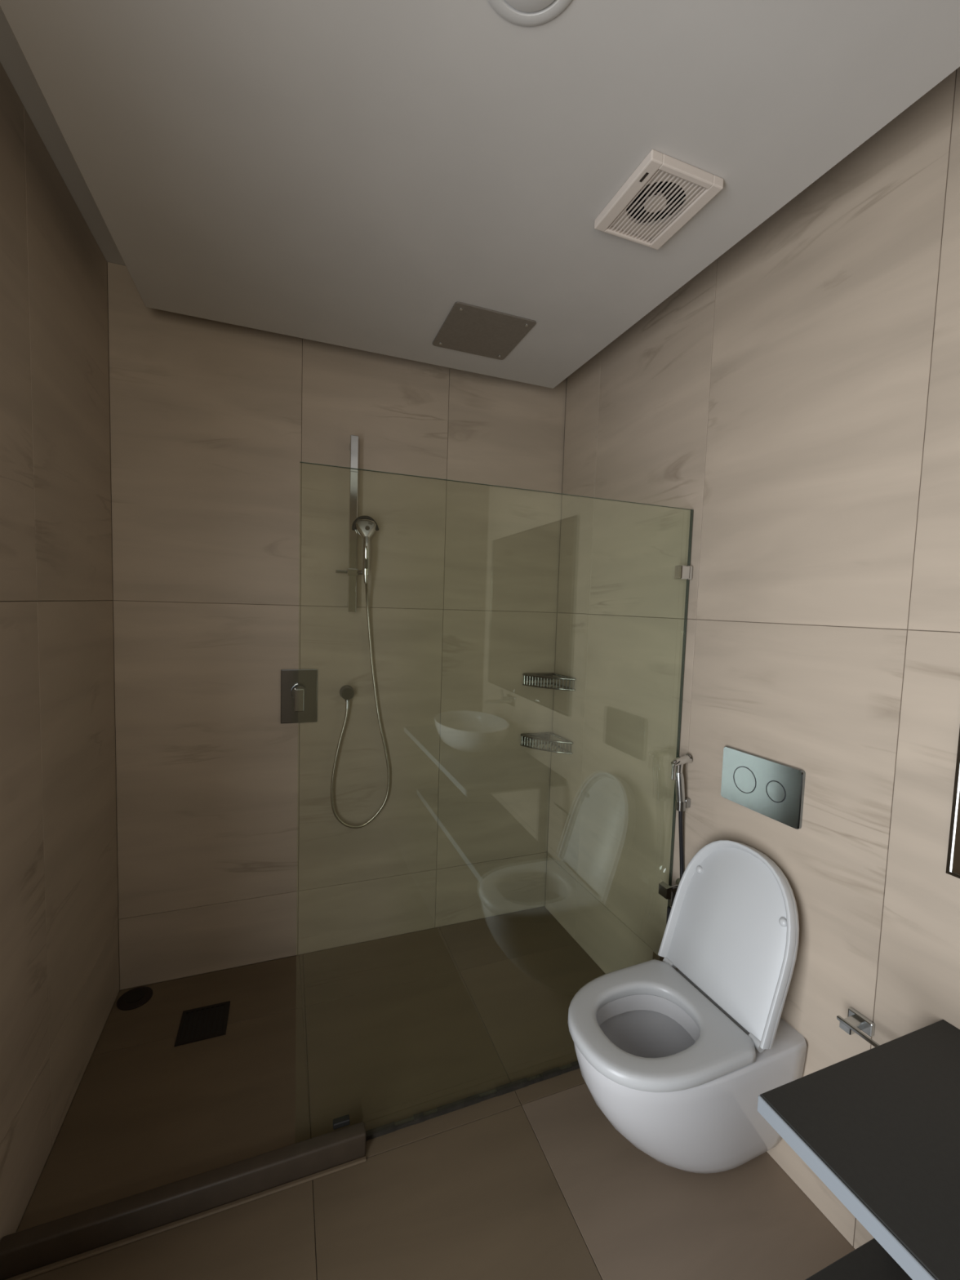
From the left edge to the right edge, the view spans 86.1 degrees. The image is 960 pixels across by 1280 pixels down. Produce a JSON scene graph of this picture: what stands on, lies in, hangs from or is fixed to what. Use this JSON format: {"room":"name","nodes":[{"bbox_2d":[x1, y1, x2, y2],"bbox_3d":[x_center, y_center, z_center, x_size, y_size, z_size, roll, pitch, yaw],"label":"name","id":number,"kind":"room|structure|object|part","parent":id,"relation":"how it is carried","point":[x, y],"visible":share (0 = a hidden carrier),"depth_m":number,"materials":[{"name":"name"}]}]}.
{"room":"bathroom","nodes":[
{"label":"bathroom","id":0,"kind":"room"},
{"bbox_2d":[0,62,119,1240],"bbox_3d":[-0.873,0.080,0.482,0.120,2.760,2.940,0,4,-21],"label":"wall","id":1,"kind":"structure","parent":0,"point":[60,948],"depth_m":1.35,"materials":[{"name":"tile"}]},
{"bbox_2d":[106,262,566,991],"bbox_3d":[-0.473,-0.027,2.246,2.107,2.760,0.130,0,4,-21],"label":"wall","id":2,"kind":"structure","parent":0,"point":[212,424],"depth_m":2.11,"materials":[{"name":"tile"}]},
{"bbox_2d":[280,669,317,723],"bbox_3d":[-0.726,0.231,2.067,0.141,0.220,0.067,0,4,-21],"label":"shower mixer","id":3,"kind":"object","parent":2,"relation":"attached to","point":[299,689],"visible":1,"depth_m":2.08,"materials":[{"name":"silver metal"}]},
{"bbox_3d":[-0.719,0.239,2.044,0.036,0.090,0.016,0,4,-21],"label":"lever","id":4,"kind":"part","parent":3,"relation":"part of","materials":[{"name":"silver metal"}]},
{"bbox_2d":[339,684,354,701],"bbox_3d":[-0.553,0.222,2.140,0.058,0.061,0.050,0,4,-21],"label":"wall outlet","id":5,"kind":"object","parent":2,"relation":"attached to","point":[346,692],"visible":1,"depth_m":2.12,"materials":[{"name":"silver metal"}]},
{"bbox_2d":[335,435,361,612],"bbox_3d":[-0.512,-0.462,2.063,0.096,0.700,0.096,4,4,25],"label":"slide rail","id":6,"kind":"object","parent":2,"relation":"attached to","point":[352,571],"visible":0.97,"depth_m":2.06,"materials":[{"name":"silver metal"}]},
{"bbox_3d":[-0.556,-0.274,2.063,0.046,0.012,0.014,0,4,-21],"label":"slider lever","id":7,"kind":"part","parent":6,"relation":"part of","materials":[{"name":"silver metal"}]},
{"bbox_2d":[330,515,390,828],"bbox_3d":[-0.478,0.153,2.119,0.250,1.314,0.100,0,4,-21],"label":"shower","id":8,"kind":"object","parent":6,"relation":"hanging from","point":[366,526],"visible":1,"depth_m":2.13,"materials":[{"name":"silver metal"}]},
{"bbox_3d":[-0.456,-0.336,2.055,0.032,0.154,0.037,0,4,-21],"label":"handle","id":9,"kind":"part","parent":8,"relation":"part of","materials":[{"name":"silver metal"}]},
{"bbox_2d":[15,906,855,1279],"bbox_3d":[-0.047,1.511,0.756,2.460,0.120,3.420,0,4,-21],"label":"floor","id":10,"kind":"structure","parent":0,"point":[535,1181],"depth_m":1.44,"materials":[{"name":"tile"}]},
{"bbox_2d":[116,986,152,1010],"bbox_3d":[-1.283,1.329,1.911,0.112,0.009,0.112,0,4,-21],"label":"floor drain","id":11,"kind":"object","parent":10,"relation":"on","point":[134,998],"visible":1,"depth_m":1.90,"materials":[{"name":"black metal"}]},
{"bbox_2d":[0,1121,366,1279],"bbox_3d":[-0.684,1.363,1.262,0.795,0.068,0.052,0,4,-21],"label":"shower curb","id":12,"kind":"object","parent":10,"relation":"on","point":[37,1250],"visible":1,"depth_m":1.23,"materials":[{"name":"brown stone"}]},
{"bbox_2d":[174,1000,230,1046],"bbox_3d":[-0.973,1.348,1.812,0.154,0.004,0.154,0,4,-21],"label":"floor drain","id":13,"kind":"object","parent":10,"relation":"on","point":[206,1022],"visible":1,"depth_m":1.81,"materials":[{"name":"black metal"}]},
{"bbox_2d":[294,461,693,1141],"bbox_3d":[0.101,0.484,1.530,1.216,1.834,0.034,0,4,-21],"label":"screen","id":14,"kind":"object","parent":10,"relation":"on","point":[681,572],"visible":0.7,"depth_m":1.59,"materials":[{"name":"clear glass"}]},
{"bbox_3d":[0.099,0.479,1.529,1.212,1.820,0.010,0,4,-21],"label":"glass pane","id":15,"kind":"part","parent":14,"relation":"part of","materials":[{"name":"clear glass"}]},
{"bbox_2d":[0,0,959,388],"bbox_3d":[0.107,-1.162,0.804,2.167,0.305,3.040,0,4,-21],"label":"ceiling","id":16,"kind":"structure","parent":0,"point":[345,173],"depth_m":1.05,"materials":[{"name":"white paint"}]},
{"bbox_2d":[432,301,536,359],"bbox_3d":[0.007,-1.077,1.810,0.286,0.008,0.294,0,4,-21],"label":"shower head","id":17,"kind":"object","parent":16,"relation":"attached to","point":[468,328],"visible":1,"depth_m":1.79,"materials":[{"name":"metal"}]},
{"bbox_2d":[488,0,571,26],"bbox_3d":[0.077,-1.000,0.768,0.156,0.016,0.156,0,4,-21],"label":"recessed light","id":18,"kind":"object","parent":16,"relation":"in","point":[519,12],"visible":1,"depth_m":0.82,"materials":[{"name":"grey"}]},
{"bbox_2d":[505,0,554,12],"bbox_3d":[0.077,-0.999,0.768,0.110,0.016,0.110,0,4,-21],"label":"diffuser","id":19,"kind":"object","parent":18,"relation":"attached to","point":[511,6],"depth_m":0.81,"materials":[{"name":"grey"}]},
{"bbox_2d":[594,149,723,249],"bbox_3d":[0.410,-1.015,1.200,0.194,0.023,0.216,0,4,-21],"label":"exhaust fan","id":20,"kind":"object","parent":16,"relation":"attached to","point":[662,186],"visible":1,"depth_m":1.18,"materials":[{"name":"beige plastic"}]},
{"bbox_3d":[0.370,-1.024,1.212,0.040,0.006,0.034,3,4,15],"label":"blade","id":21,"kind":"part","parent":20,"relation":"part of","materials":[{"name":"white plastic"}]},
{"bbox_3d":[0.409,-1.024,1.242,0.034,0.006,0.040,2,4,-3],"label":"blade","id":22,"kind":"part","parent":20,"relation":"part of","materials":[{"name":"white plastic"}]},
{"bbox_3d":[0.386,-1.020,1.165,0.034,0.006,0.040,4,5,33],"label":"blade","id":23,"kind":"part","parent":20,"relation":"part of","materials":[{"name":"white plastic"}]},
{"bbox_3d":[0.410,-1.021,1.200,0.136,0.009,0.194,0,4,-21],"label":"plate","id":24,"kind":"part","parent":20,"relation":"part of","materials":[{"name":"beige plastic"}]},
{"bbox_3d":[0.449,-1.021,1.214,0.040,0.006,0.034,0,4,-21],"label":"blade","id":25,"kind":"part","parent":20,"relation":"part of","materials":[{"name":"white plastic"}]},
{"bbox_3d":[0.435,-1.018,1.167,0.034,0.006,0.040,-1,5,-39],"label":"blade","id":26,"kind":"part","parent":20,"relation":"part of","materials":[{"name":"white plastic"}]},
{"bbox_2d":[544,66,959,1248],"bbox_3d":[0.967,0.088,1.218,0.130,2.760,3.100,0,4,-23],"label":"wall","id":27,"kind":"structure","parent":0,"point":[798,394],"depth_m":1.34,"materials":[{"name":"tile"}]},
{"bbox_2d":[520,732,573,754],"bbox_3d":[0.308,0.485,2.403,0.178,0.058,0.200,0,4,-21],"label":"basket","id":28,"kind":"object","parent":27,"relation":"attached to","point":[545,736],"visible":1,"depth_m":2.41,"materials":[{"name":"silver metal"}]},
{"bbox_2d":[522,672,576,690],"bbox_3d":[0.317,0.194,2.383,0.178,0.058,0.200,0,4,-21],"label":"basket","id":29,"kind":"object","parent":27,"relation":"attached to","point":[535,677],"visible":1,"depth_m":2.38,"materials":[{"name":"silver metal"}]},
{"bbox_2d":[658,878,679,906],"bbox_3d":[0.641,0.845,1.715,0.084,0.082,0.054,0,4,-23],"label":"angle valve","id":30,"kind":"object","parent":27,"relation":"attached to","point":[667,891],"visible":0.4,"depth_m":1.70,"materials":[{"name":"silver metal"}]},
{"bbox_3d":[0.618,0.830,1.704,0.032,0.042,0.040,0,4,-23],"label":"valve knob","id":31,"kind":"part","parent":30,"relation":"part of","materials":[{"name":"silver metal"}]},
{"bbox_2d":[668,892,675,906],"bbox_3d":[0.641,0.858,1.716,0.020,0.055,0.021,0,4,-23],"label":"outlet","id":32,"kind":"object","parent":30,"relation":"attached to","point":[673,894],"depth_m":1.71,"materials":[{"name":"metal"}]},
{"bbox_2d":[666,753,692,924],"bbox_3d":[0.653,0.689,1.698,0.077,0.631,0.044,0,4,-23],"label":"bidet sprayer","id":33,"kind":"object","parent":27,"relation":"attached to","point":[682,802],"visible":0.59,"depth_m":1.68,"materials":[{"name":"grey metal"}]},
{"bbox_3d":[0.658,0.495,1.690,0.042,0.128,0.029,0,4,-23],"label":"handle","id":34,"kind":"part","parent":33,"relation":"part of","materials":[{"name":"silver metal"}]},
{"bbox_2d":[568,840,806,1173],"bbox_3d":[0.514,0.992,1.376,0.580,0.827,0.364,0,4,-23],"label":"toilet","id":35,"kind":"object","parent":27,"relation":"attached to","point":[678,1052],"visible":0.98,"depth_m":1.33,"materials":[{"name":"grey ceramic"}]},
{"bbox_3d":[0.437,1.001,1.345,0.415,0.032,0.356,0,4,-23],"label":"seat","id":36,"kind":"part","parent":35,"relation":"part of","materials":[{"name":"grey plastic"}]},
{"bbox_3d":[0.510,1.212,1.393,0.572,0.386,0.364,0,4,-23],"label":"bowl","id":37,"kind":"part","parent":35,"relation":"part of","materials":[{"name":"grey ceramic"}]},
{"bbox_3d":[0.700,0.788,1.438,0.164,0.417,0.364,0,4,-23],"label":"lid","id":38,"kind":"part","parent":35,"relation":"part of","materials":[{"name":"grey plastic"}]},
{"bbox_2d":[720,746,805,829],"bbox_3d":[0.790,0.409,1.454,0.013,0.159,0.251,0,4,-23],"label":"flush plate","id":39,"kind":"object","parent":27,"relation":"attached to","point":[773,789],"visible":1,"depth_m":1.44,"materials":[{"name":"silver metal"}]},
{"bbox_2d":[836,1007,879,1047],"bbox_3d":[0.891,0.899,1.146,0.062,0.032,0.162,0,4,-23],"label":"paper holder","id":40,"kind":"object","parent":27,"relation":"attached to","point":[855,1022],"visible":0.87,"depth_m":1.19,"materials":[{"name":"grey metal"}]},
{"bbox_3d":[0.865,0.896,1.197,0.050,0.018,0.026,0,4,-23],"label":"arm","id":41,"kind":"part","parent":40,"relation":"part of","materials":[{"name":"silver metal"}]},
{"bbox_3d":[0.893,0.896,1.205,0.012,0.032,0.054,0,4,-23],"label":"mount plate","id":42,"kind":"part","parent":40,"relation":"part of","materials":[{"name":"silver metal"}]},
{"bbox_2d":[946,728,959,878],"bbox_3d":[1.184,0.046,0.514,0.015,0.945,1.100,0,4,-23],"label":"wall mirror","id":43,"kind":"object","parent":27,"relation":"attached to","point":[953,865],"visible":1,"depth_m":1.04,"materials":[{"name":"silver metal"}]},
{"bbox_3d":[1.169,0.514,0.546,0.014,0.006,1.088,0,4,-23],"label":"frame rail","id":44,"kind":"part","parent":43,"relation":"part of","materials":[{"name":"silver metal"}]},
{"bbox_2d":[951,778,959,875],"bbox_3d":[1.184,0.046,0.514,0.007,0.933,1.088,0,4,-23],"label":"mirror glass","id":45,"kind":"object","parent":43,"relation":"on","point":[955,815],"depth_m":1.04,"materials":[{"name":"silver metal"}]},
{"bbox_3d":[0.586,0.192,-0.493,2.167,2.760,0.120,0,4,-21],"label":"wall","id":46,"kind":"structure","parent":0,"visible":0},
{"bbox_2d":[757,1019,959,1279],"bbox_3d":[0.952,0.844,0.415,0.557,0.030,1.218,0,4,-21],"label":"countertop","id":47,"kind":"structure","parent":46,"relation":"attached to","point":[879,1126],"depth_m":0.82,"materials":[{"name":"grey stone"}]},
{"bbox_2d":[805,1238,912,1279],"bbox_3d":[0.990,1.079,0.451,0.459,0.440,1.224,0,4,-21],"label":"shelf","id":48,"kind":"object","parent":46,"relation":"attached to","point":[870,1260],"visible":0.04,"depth_m":1.00,"materials":[{"name":"grey"}]}
]}

